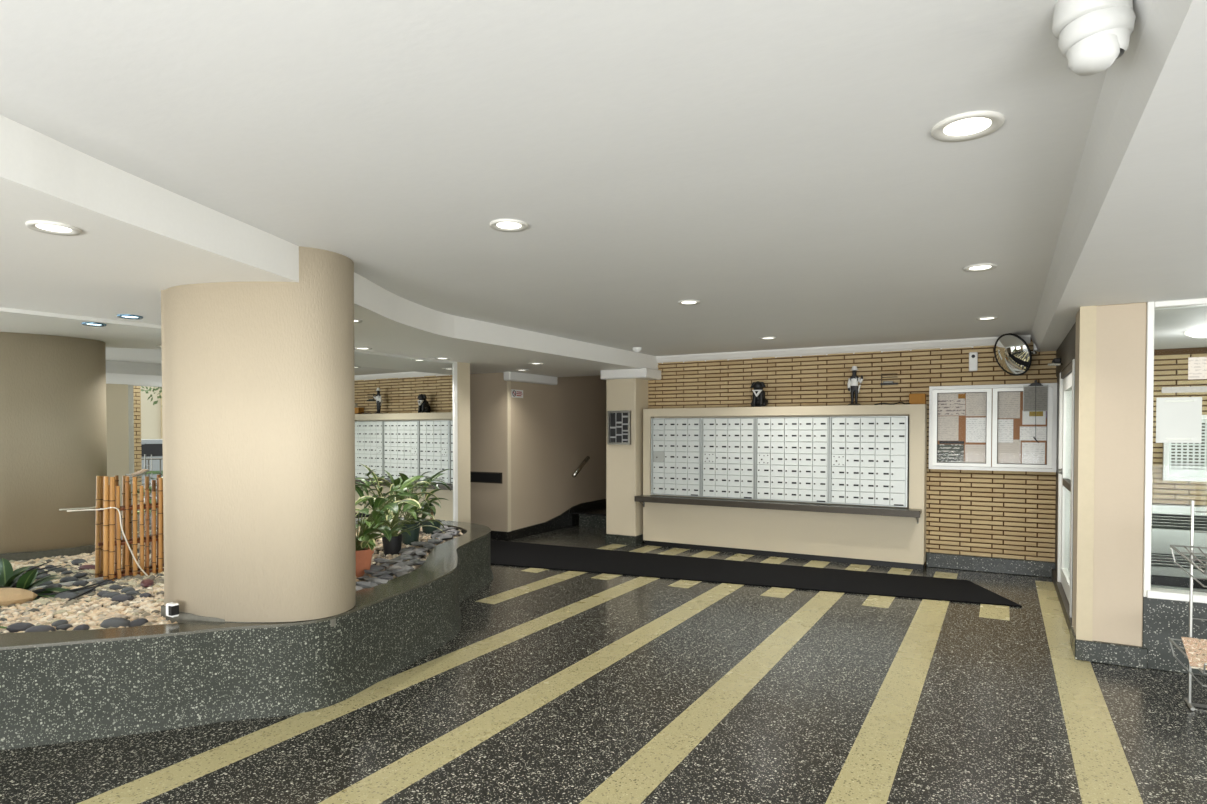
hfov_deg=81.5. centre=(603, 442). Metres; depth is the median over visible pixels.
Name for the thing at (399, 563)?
stone
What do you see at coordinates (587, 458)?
handrail
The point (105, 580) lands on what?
twigs
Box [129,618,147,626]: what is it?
stone
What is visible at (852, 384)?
figurine
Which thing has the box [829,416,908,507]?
mailboxes
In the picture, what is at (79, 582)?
stone
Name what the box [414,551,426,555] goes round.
stone
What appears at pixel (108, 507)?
cable
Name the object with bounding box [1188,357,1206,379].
notice
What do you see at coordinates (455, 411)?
trim
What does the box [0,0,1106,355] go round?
ceiling
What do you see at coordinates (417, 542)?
stone
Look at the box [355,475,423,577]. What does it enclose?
potted plant
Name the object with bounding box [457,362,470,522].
wall
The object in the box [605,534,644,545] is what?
baseboard
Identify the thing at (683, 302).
recessed light
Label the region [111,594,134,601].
stone
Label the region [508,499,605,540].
baseboard
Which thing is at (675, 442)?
mailboxes
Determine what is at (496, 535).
baseboard
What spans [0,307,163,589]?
wall mirror
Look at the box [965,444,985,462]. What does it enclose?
notice
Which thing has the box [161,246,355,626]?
column
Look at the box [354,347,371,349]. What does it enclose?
recessed light
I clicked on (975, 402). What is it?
notice
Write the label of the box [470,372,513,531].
wall
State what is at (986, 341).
trim
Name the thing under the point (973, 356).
wall sensor
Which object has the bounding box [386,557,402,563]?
stone
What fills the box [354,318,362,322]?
recessed light
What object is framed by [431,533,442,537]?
stone
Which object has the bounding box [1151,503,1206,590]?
convector
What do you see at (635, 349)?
smoke detector
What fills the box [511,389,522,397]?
no smoking sign
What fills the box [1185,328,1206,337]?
light
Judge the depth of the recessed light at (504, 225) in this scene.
3.31 m
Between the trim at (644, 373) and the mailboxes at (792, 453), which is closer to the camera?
the mailboxes at (792, 453)
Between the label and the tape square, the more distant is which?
the tape square
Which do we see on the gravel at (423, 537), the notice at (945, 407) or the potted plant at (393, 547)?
the potted plant at (393, 547)
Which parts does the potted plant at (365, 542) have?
pot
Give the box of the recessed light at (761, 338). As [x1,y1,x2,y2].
[759,337,776,339]
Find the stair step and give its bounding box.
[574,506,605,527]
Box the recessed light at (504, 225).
[490,219,527,231]
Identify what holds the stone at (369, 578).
on the gravel at (423, 537)
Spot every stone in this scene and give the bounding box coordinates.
[0,588,37,605]
[6,622,34,632]
[25,625,55,631]
[44,583,61,587]
[51,619,67,626]
[54,591,78,598]
[56,624,72,630]
[72,580,89,586]
[73,624,89,629]
[100,617,130,628]
[101,591,119,597]
[109,585,122,589]
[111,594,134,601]
[121,587,134,592]
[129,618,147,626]
[140,579,153,586]
[140,593,150,597]
[356,576,369,580]
[356,581,376,587]
[364,570,379,574]
[364,577,379,581]
[368,579,387,583]
[370,565,384,570]
[371,570,392,576]
[373,558,388,562]
[378,574,393,579]
[379,563,389,567]
[385,566,401,570]
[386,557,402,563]
[389,569,406,574]
[393,562,407,565]
[394,572,407,576]
[396,554,411,559]
[398,548,408,553]
[401,551,414,554]
[401,565,414,571]
[410,555,420,559]
[412,547,427,551]
[413,560,424,564]
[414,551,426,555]
[416,541,431,545]
[423,543,435,549]
[427,539,442,543]
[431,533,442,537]
[433,529,446,532]
[436,535,453,539]
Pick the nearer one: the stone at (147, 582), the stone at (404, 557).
the stone at (147, 582)
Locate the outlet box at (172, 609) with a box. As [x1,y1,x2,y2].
[166,602,178,617]
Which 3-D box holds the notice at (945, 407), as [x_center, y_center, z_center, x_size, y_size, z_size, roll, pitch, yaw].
[3.738,-0.372,7.540,0.273,0.170,0.002,1,1,30]
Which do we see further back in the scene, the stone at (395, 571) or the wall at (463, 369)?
the wall at (463, 369)
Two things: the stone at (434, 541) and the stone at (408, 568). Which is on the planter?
the stone at (434, 541)
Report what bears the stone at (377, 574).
on the gravel at (423, 537)
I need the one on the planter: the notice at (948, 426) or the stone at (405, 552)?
the stone at (405, 552)
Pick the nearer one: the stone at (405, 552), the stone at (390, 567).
the stone at (390, 567)
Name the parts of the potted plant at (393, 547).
tall stem, pot, tall stem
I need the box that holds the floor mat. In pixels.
[490,540,1021,606]
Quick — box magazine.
[1181,637,1206,669]
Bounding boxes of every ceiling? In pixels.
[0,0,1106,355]
[0,115,657,376]
[1031,0,1206,351]
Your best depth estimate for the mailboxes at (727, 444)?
8.55 m
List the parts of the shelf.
shelf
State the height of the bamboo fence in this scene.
0.751 m
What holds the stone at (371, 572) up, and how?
on the gravel at (423, 537)
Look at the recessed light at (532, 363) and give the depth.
8.14 m
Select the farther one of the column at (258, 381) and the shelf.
the shelf
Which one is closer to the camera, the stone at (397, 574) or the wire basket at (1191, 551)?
the wire basket at (1191, 551)
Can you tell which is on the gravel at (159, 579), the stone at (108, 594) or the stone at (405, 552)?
the stone at (108, 594)
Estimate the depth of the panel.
6.57 m
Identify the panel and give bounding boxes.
[1163,415,1206,481]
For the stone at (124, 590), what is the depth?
4.53 m
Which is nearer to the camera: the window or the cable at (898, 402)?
the window
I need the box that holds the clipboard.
[1023,380,1047,442]
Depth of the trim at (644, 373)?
9.05 m
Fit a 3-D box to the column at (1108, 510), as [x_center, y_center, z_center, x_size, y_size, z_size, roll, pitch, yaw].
[3.336,0.269,4.627,0.380,2.300,0.385,1,1,30]
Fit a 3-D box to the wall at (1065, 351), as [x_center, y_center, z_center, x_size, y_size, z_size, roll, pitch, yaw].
[3.993,0.241,5.960,0.120,2.310,2.602,1,1,30]
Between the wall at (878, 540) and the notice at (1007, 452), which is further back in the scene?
the wall at (878, 540)
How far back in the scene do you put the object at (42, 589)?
4.46 m
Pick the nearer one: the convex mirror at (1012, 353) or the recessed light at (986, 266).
the recessed light at (986, 266)
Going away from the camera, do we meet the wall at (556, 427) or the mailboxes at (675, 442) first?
the mailboxes at (675, 442)
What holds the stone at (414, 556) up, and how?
on the planter
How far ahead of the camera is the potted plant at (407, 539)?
6.48 m
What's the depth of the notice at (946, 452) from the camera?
7.55 m
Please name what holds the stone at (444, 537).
on the planter
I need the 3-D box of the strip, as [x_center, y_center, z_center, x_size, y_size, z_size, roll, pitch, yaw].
[3.674,-0.323,4.263,0.443,0.037,0.003,1,1,30]
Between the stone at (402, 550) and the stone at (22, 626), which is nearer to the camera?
the stone at (22, 626)
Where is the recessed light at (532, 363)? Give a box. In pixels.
[529,362,542,364]
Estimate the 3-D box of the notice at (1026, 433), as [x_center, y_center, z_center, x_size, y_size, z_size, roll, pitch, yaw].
[4.399,-0.089,7.171,0.242,0.143,0.002,1,1,30]
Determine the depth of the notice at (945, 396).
7.55 m
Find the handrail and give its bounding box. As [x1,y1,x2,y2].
[572,456,589,477]
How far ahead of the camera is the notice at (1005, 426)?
7.29 m
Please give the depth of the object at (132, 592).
4.46 m
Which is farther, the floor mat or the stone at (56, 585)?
the floor mat
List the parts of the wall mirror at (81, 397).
trim, trim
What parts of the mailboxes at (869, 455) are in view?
mailbox door, mailbox door, mailbox door, mailbox door, mailbox door, mailbox door, mailbox door, mailbox door, mailbox door, mailbox door, mailbox door, mailbox door, mailbox door, mailbox door, mailbox door, mailbox door, mailbox door, mailbox door, mailbox door, mailbox door, mailbox door, mailbox door, mailbox door, mailbox door, mailbox door, mailbox door, mailbox door, mailbox door, mailbox door, mailbox door, mailbox door, mailbox door, mailbox door, mailbox door, mailbox door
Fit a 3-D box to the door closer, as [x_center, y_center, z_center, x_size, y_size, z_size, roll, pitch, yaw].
[4.182,-0.736,6.509,0.111,0.085,0.487,1,1,30]
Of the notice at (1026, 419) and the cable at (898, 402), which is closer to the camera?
the notice at (1026, 419)
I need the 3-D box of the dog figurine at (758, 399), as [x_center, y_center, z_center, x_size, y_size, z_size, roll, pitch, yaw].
[1.880,-0.579,8.472,0.213,0.311,0.206,0,1,-10]
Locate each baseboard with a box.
[490,530,507,540]
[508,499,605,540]
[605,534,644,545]
[926,552,1054,577]
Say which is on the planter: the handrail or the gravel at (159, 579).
the gravel at (159, 579)
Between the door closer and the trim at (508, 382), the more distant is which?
the trim at (508, 382)
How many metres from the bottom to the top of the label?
0.050 m
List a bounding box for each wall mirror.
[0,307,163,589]
[354,350,453,536]
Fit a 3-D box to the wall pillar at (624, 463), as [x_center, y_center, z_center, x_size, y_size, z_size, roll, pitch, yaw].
[0.369,0.136,9.422,0.435,2.160,0.590,1,1,30]
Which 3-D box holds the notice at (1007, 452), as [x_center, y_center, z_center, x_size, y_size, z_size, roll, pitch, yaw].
[4.213,0.105,7.288,0.215,0.265,0.002,1,1,30]
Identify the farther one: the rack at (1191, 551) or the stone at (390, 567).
the stone at (390, 567)
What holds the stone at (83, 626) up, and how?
on the gravel at (159, 579)
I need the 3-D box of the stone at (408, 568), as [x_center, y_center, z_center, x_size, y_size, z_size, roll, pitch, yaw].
[-1.486,0.942,5.223,0.124,0.044,0.139,1,1,27]
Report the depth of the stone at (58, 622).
3.77 m
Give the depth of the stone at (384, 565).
5.28 m
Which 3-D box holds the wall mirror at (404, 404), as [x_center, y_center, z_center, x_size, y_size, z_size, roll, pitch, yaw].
[-2.311,0.024,7.016,0.024,1.853,2.302,1,1,31]
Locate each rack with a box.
[880,373,897,384]
[1168,500,1206,710]
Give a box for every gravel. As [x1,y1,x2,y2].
[0,571,163,632]
[356,527,462,581]
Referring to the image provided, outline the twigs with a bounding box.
[38,578,115,600]
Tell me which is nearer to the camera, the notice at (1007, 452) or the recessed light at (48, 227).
the recessed light at (48, 227)
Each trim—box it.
[453,361,457,521]
[504,372,556,384]
[507,381,510,531]
[601,368,660,379]
[656,335,1030,363]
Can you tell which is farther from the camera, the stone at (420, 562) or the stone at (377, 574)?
the stone at (420, 562)
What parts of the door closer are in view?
closer arm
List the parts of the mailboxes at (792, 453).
mailbox door, mailbox door, mailbox door, mailbox door, mailbox door, mailbox door, mailbox door, mailbox door, mailbox door, mailbox door, mailbox door, mailbox door, mailbox door, mailbox door, mailbox door, mailbox door, mailbox door, mailbox door, mailbox door, mailbox door, mailbox door, mailbox door, mailbox door, mailbox door, mailbox door, mailbox door, mailbox door, mailbox door, mailbox door, mailbox door, mailbox door, mailbox door, mailbox door, mailbox door, mailbox door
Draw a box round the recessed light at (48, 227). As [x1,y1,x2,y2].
[25,220,80,235]
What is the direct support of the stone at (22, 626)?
on the gravel at (159, 579)
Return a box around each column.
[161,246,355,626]
[1070,302,1147,668]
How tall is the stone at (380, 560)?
0.040 m
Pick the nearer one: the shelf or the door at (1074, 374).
the door at (1074, 374)
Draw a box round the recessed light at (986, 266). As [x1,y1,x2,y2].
[963,263,996,271]
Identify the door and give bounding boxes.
[1052,359,1074,631]
[1072,374,1074,592]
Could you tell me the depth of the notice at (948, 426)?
7.56 m
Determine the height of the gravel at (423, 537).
0.061 m
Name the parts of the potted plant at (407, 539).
pot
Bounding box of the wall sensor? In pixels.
[969,352,977,370]
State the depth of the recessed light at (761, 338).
7.39 m
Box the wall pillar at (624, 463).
[606,378,647,535]
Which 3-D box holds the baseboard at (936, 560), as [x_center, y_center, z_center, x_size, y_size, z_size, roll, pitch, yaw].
[4.066,1.292,7.405,1.195,0.158,0.052,1,1,30]
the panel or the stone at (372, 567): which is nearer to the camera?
the stone at (372, 567)
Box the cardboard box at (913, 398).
[909,393,927,403]
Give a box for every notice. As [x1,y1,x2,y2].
[938,393,964,399]
[938,399,964,415]
[938,416,958,440]
[938,444,963,461]
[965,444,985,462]
[966,393,985,415]
[966,417,985,442]
[998,392,1019,417]
[998,419,1012,442]
[998,440,1020,463]
[1020,427,1046,440]
[1022,411,1045,424]
[1022,442,1044,463]
[1156,397,1201,442]
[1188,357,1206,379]
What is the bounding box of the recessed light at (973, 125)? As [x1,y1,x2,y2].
[931,111,1004,141]
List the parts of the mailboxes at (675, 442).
mailbox door, mailbox door, mailbox door, mailbox door, mailbox door, mailbox door, mailbox door, mailbox door, mailbox door, mailbox door, mailbox door, mailbox door, mailbox door, mailbox door, mailbox door, mailbox door, mailbox door, mailbox door, mailbox door, mailbox door, mailbox door, mailbox door, mailbox door, mailbox door, mailbox door, mailbox door, mailbox door, mailbox door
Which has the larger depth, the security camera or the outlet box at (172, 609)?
the outlet box at (172, 609)
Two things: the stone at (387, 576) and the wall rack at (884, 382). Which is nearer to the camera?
the stone at (387, 576)
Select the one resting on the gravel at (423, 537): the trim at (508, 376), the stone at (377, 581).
the stone at (377, 581)
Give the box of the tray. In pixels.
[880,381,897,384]
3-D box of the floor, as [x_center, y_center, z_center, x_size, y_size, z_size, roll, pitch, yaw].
[-0.124,1.477,5.565,12.300,0.152,15.500,1,1,30]
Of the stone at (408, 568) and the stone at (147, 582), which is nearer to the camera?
the stone at (147, 582)
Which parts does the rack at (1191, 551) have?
post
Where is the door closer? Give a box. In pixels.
[1048,358,1061,365]
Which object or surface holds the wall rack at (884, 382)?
attached to the wall at (999, 514)
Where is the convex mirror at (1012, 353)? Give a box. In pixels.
[994,333,1036,375]
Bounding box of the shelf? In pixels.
[634,495,921,523]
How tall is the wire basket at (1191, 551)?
0.180 m
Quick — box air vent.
[470,471,501,483]
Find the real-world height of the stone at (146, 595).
0.037 m
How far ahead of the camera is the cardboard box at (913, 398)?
7.61 m
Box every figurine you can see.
[750,381,767,406]
[847,366,862,404]
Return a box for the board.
[607,410,630,444]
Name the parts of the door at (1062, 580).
rail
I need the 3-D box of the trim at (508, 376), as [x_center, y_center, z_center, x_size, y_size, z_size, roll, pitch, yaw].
[-1.011,-0.900,9.885,0.120,0.125,1.160,1,1,30]
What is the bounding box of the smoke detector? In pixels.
[633,347,641,352]
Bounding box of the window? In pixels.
[1143,298,1206,603]
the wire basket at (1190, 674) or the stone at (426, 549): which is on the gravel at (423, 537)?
the stone at (426, 549)
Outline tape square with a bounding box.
[958,394,964,398]
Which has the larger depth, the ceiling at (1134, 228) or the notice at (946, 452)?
the notice at (946, 452)
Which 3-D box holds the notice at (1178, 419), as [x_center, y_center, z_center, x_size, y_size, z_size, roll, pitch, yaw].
[3.555,-0.137,4.333,0.221,0.282,0.005,1,1,30]
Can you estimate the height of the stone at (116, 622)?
0.074 m
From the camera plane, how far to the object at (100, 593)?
4.46 m
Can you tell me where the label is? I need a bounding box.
[1029,411,1042,415]
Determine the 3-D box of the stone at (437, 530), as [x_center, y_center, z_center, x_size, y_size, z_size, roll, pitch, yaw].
[-1.661,0.905,7.134,0.142,0.047,0.123,0,1,-3]
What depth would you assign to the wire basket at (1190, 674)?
3.76 m
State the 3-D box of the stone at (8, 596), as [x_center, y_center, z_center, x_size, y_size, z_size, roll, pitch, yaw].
[-3.660,0.951,4.257,0.348,0.132,0.197,0,1,-22]
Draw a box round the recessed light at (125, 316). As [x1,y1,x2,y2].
[117,314,142,318]
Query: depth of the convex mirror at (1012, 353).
7.03 m
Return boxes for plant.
[0,569,76,600]
[355,463,444,555]
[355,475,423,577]
[366,469,450,545]
[409,477,446,533]
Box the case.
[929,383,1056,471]
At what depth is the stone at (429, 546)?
6.20 m
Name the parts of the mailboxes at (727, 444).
mailbox door, mailbox door, mailbox door, mailbox door, mailbox door, mailbox door, mailbox door, mailbox door, mailbox door, mailbox door, mailbox door, mailbox door, mailbox door, mailbox door, mailbox door, mailbox door, mailbox door, mailbox door, mailbox door, mailbox door, mailbox door, mailbox door, mailbox door, mailbox door, mailbox door, mailbox door, mailbox door, mailbox door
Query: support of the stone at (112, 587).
on the gravel at (159, 579)
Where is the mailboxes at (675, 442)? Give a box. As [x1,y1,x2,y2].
[651,418,700,496]
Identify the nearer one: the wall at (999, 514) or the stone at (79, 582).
the stone at (79, 582)
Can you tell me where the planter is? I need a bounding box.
[0,521,493,749]
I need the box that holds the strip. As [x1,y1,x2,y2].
[1162,386,1206,392]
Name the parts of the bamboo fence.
cross rail, cross rail, cross rail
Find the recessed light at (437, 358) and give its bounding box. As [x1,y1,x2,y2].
[435,357,450,359]
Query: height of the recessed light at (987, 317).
0.014 m
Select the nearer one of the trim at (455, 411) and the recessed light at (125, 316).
the recessed light at (125, 316)
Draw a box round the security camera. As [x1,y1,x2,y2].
[1052,0,1135,75]
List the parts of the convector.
casing panel, casing panel, casing panel, casing panel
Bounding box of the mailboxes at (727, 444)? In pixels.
[701,417,754,499]
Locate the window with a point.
(1148, 591)
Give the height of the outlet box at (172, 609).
0.070 m
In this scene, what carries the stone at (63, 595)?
on the gravel at (159, 579)
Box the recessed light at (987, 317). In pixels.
[976,316,997,320]
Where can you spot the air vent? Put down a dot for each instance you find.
(480, 477)
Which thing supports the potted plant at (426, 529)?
on the gravel at (423, 537)
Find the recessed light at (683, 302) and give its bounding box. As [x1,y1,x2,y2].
[678,300,699,304]
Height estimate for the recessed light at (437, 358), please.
0.014 m
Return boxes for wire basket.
[1168,638,1206,686]
[1170,545,1206,587]
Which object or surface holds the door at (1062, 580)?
in the wall at (1065, 351)
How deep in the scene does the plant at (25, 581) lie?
4.44 m
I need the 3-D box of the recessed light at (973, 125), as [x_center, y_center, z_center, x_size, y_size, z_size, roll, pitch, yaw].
[1.159,-1.004,2.234,0.209,0.014,0.209,1,1,30]
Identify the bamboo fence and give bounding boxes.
[103,476,163,580]
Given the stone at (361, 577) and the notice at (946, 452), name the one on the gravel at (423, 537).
the stone at (361, 577)
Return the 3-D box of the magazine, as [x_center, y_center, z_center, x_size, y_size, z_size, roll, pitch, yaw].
[3.238,1.112,3.622,0.360,0.107,0.224,1,1,30]
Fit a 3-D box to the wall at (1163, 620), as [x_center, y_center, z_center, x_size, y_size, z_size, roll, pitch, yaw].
[3.908,1.202,4.217,1.085,0.450,0.160,1,1,30]
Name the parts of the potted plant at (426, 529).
pot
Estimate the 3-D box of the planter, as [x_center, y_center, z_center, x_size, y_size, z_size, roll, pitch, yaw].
[-2.282,1.175,4.942,2.522,0.478,5.729,1,1,30]
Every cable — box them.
[67,507,147,575]
[874,402,909,404]
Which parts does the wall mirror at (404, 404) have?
trim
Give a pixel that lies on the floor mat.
(506, 553)
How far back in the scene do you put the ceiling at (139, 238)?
3.37 m
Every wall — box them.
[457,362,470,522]
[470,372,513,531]
[514,375,605,529]
[643,404,926,569]
[648,338,1206,565]
[1055,322,1075,572]
[1142,597,1206,675]
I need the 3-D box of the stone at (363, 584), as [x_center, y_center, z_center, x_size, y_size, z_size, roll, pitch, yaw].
[-1.554,0.945,4.614,0.164,0.048,0.114,0,1,7]
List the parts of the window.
frame post, sill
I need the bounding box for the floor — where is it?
[0,525,1206,803]
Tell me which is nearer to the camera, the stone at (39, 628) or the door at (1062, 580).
the stone at (39, 628)
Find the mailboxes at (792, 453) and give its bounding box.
[755,417,829,503]

